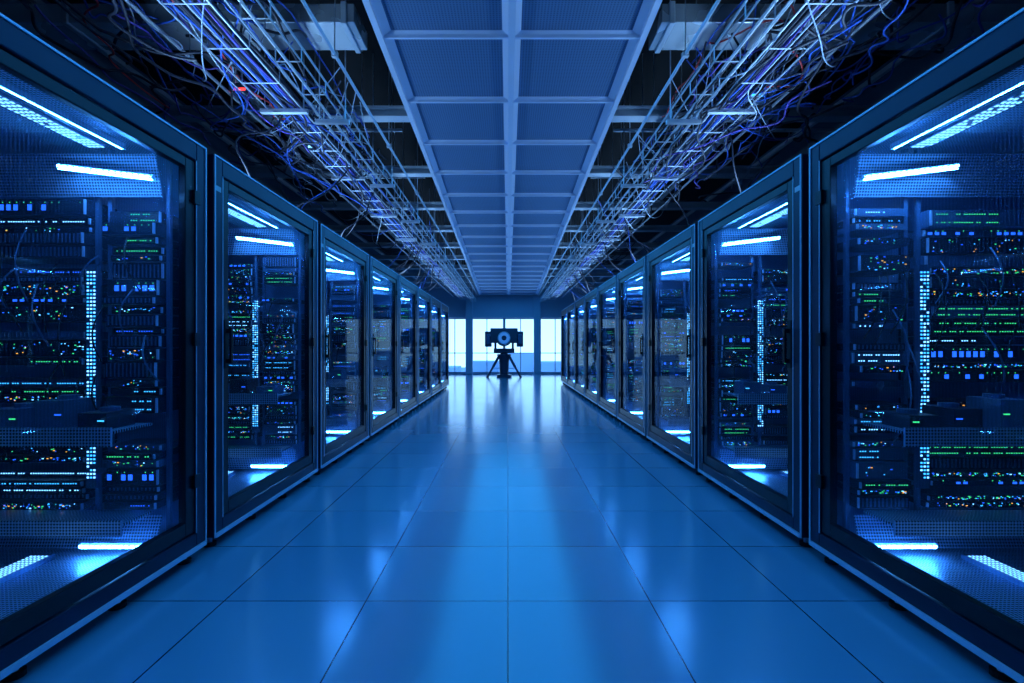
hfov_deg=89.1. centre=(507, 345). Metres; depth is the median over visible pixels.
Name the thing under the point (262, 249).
tall cabinet
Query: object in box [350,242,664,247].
ceiling beam
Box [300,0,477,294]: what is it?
conduit
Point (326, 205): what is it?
ceiling beam
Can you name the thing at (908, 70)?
wall
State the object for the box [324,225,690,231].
ceiling beam
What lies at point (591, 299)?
tall cabinet
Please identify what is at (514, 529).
floor
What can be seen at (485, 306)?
wall
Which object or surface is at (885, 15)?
cable
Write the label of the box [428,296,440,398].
tall cabinet
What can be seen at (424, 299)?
tall cabinet
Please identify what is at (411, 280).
ceiling beam
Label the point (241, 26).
cable
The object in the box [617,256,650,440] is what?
tall cabinet
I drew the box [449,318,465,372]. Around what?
window
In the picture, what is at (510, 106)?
ceiling
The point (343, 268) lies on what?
tall cabinet
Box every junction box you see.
[228,64,254,98]
[306,52,324,151]
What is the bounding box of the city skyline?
[449,353,560,371]
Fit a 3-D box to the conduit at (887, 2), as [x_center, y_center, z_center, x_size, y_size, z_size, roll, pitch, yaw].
[2.150,-2.541,9.750,0.040,1.218,21.500,0,0,0]
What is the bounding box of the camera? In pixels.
[485,328,522,377]
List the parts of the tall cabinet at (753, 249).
door frame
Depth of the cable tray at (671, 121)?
4.20 m
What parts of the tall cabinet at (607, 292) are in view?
door frame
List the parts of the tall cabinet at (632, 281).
door frame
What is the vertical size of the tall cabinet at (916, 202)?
2.230 m
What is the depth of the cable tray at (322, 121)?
4.20 m
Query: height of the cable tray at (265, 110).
1.360 m
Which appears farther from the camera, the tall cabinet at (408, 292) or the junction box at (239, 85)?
the tall cabinet at (408, 292)
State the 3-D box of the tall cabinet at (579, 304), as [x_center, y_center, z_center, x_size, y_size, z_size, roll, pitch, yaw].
[2.272,0.035,12.010,1.315,2.230,1.580,0,0,0]
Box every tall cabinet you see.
[0,13,206,682]
[204,154,317,547]
[313,224,368,474]
[365,256,398,440]
[395,275,417,420]
[415,287,430,407]
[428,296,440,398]
[439,302,448,391]
[561,308,568,386]
[567,302,576,391]
[574,296,587,398]
[584,287,600,407]
[598,275,620,420]
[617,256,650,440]
[646,223,702,474]
[698,154,811,547]
[809,7,1023,682]
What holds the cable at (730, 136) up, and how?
hanging from the cable tray at (749, 110)
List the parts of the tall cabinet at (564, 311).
door frame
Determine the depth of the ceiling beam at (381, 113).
4.99 m
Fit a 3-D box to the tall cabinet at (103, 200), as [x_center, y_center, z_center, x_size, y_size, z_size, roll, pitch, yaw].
[-2.272,0.035,2.050,1.315,2.230,1.580,0,0,0]
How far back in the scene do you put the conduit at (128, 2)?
3.98 m
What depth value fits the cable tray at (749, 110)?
4.19 m
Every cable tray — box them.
[157,0,467,299]
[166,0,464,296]
[224,0,475,301]
[540,0,791,301]
[548,0,858,299]
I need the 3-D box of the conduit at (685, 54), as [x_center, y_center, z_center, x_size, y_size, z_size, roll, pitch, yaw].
[1.200,-2.551,9.750,0.040,1.198,21.500,0,0,0]
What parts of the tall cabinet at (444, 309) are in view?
door frame, frame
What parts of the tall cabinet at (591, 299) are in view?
frame, door frame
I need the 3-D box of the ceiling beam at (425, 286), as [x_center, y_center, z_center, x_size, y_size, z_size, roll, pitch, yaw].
[0.000,-2.240,19.570,8.400,0.100,0.140,0,0,0]
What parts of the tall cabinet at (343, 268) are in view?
door frame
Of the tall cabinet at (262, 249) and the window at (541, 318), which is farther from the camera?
the window at (541, 318)
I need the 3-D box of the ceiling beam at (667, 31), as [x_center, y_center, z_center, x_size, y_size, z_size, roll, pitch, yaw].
[2.595,-2.272,3.720,3.090,0.155,0.370,0,0,0]
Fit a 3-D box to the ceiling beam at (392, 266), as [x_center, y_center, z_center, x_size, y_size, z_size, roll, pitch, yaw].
[0.000,-2.240,14.770,8.400,0.100,0.140,0,0,0]
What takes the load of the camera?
on the floor
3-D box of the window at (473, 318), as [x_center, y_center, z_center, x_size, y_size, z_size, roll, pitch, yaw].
[-0.850,-0.025,21.090,1.400,2.250,0.060,0,0,0]
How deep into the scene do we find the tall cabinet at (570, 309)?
14.26 m
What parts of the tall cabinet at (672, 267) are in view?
door frame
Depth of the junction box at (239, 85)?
4.15 m
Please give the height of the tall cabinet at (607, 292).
2.230 m
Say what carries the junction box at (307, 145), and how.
attached to the ceiling at (510, 106)
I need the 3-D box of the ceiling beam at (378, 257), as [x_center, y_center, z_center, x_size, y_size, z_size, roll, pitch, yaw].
[0.000,-2.240,13.170,8.400,0.100,0.140,0,0,0]
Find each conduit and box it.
[124,0,453,296]
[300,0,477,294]
[538,0,720,295]
[562,0,891,296]
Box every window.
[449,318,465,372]
[473,318,503,372]
[504,318,533,372]
[541,318,560,372]
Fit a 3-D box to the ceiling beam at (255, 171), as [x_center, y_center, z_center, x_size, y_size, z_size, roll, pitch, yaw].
[0.000,-2.240,6.670,8.400,0.100,0.140,0,0,0]
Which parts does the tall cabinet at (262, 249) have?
door frame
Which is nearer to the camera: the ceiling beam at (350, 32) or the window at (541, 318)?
the ceiling beam at (350, 32)
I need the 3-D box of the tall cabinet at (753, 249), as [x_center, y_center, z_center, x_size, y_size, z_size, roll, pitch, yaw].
[2.272,0.035,3.710,1.315,2.230,1.580,0,0,0]
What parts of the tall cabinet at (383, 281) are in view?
door frame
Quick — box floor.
[0,374,1017,682]
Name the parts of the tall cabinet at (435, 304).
door frame, frame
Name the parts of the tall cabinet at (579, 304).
frame, door frame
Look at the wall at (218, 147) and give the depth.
6.99 m
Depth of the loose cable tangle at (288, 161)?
3.76 m
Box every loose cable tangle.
[0,0,400,214]
[613,0,992,206]
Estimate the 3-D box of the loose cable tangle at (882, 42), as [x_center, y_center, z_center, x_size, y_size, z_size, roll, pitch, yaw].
[2.158,-1.955,4.258,1.495,0.468,5.556,0,0,0]
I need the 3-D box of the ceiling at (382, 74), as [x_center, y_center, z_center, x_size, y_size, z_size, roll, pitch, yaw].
[0.000,-3.200,9.150,8.400,0.100,24.300,0,0,0]
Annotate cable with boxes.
[117,0,454,272]
[235,114,440,292]
[566,123,741,301]
[572,0,910,265]
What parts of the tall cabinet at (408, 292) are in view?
door frame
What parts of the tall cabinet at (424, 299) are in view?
door frame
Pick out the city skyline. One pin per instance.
(527, 359)
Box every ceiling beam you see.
[0,1,366,52]
[142,105,873,121]
[237,166,780,176]
[289,202,725,209]
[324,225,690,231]
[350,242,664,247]
[369,255,646,259]
[385,265,629,268]
[398,273,617,276]
[407,279,608,282]
[416,285,599,287]
[648,1,1023,52]
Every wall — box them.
[0,0,402,271]
[404,269,611,374]
[612,0,1023,271]
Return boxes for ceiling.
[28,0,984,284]
[47,0,968,264]
[362,0,661,294]
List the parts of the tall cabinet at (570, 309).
frame, door frame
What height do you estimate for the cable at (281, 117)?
0.807 m
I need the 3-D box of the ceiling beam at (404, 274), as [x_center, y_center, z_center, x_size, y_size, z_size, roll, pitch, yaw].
[0.000,-2.240,16.370,8.400,0.100,0.140,0,0,0]
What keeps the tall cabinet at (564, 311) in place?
on the floor
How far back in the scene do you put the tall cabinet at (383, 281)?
7.57 m
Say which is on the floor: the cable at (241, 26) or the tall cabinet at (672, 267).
the tall cabinet at (672, 267)
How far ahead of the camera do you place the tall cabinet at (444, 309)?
14.29 m

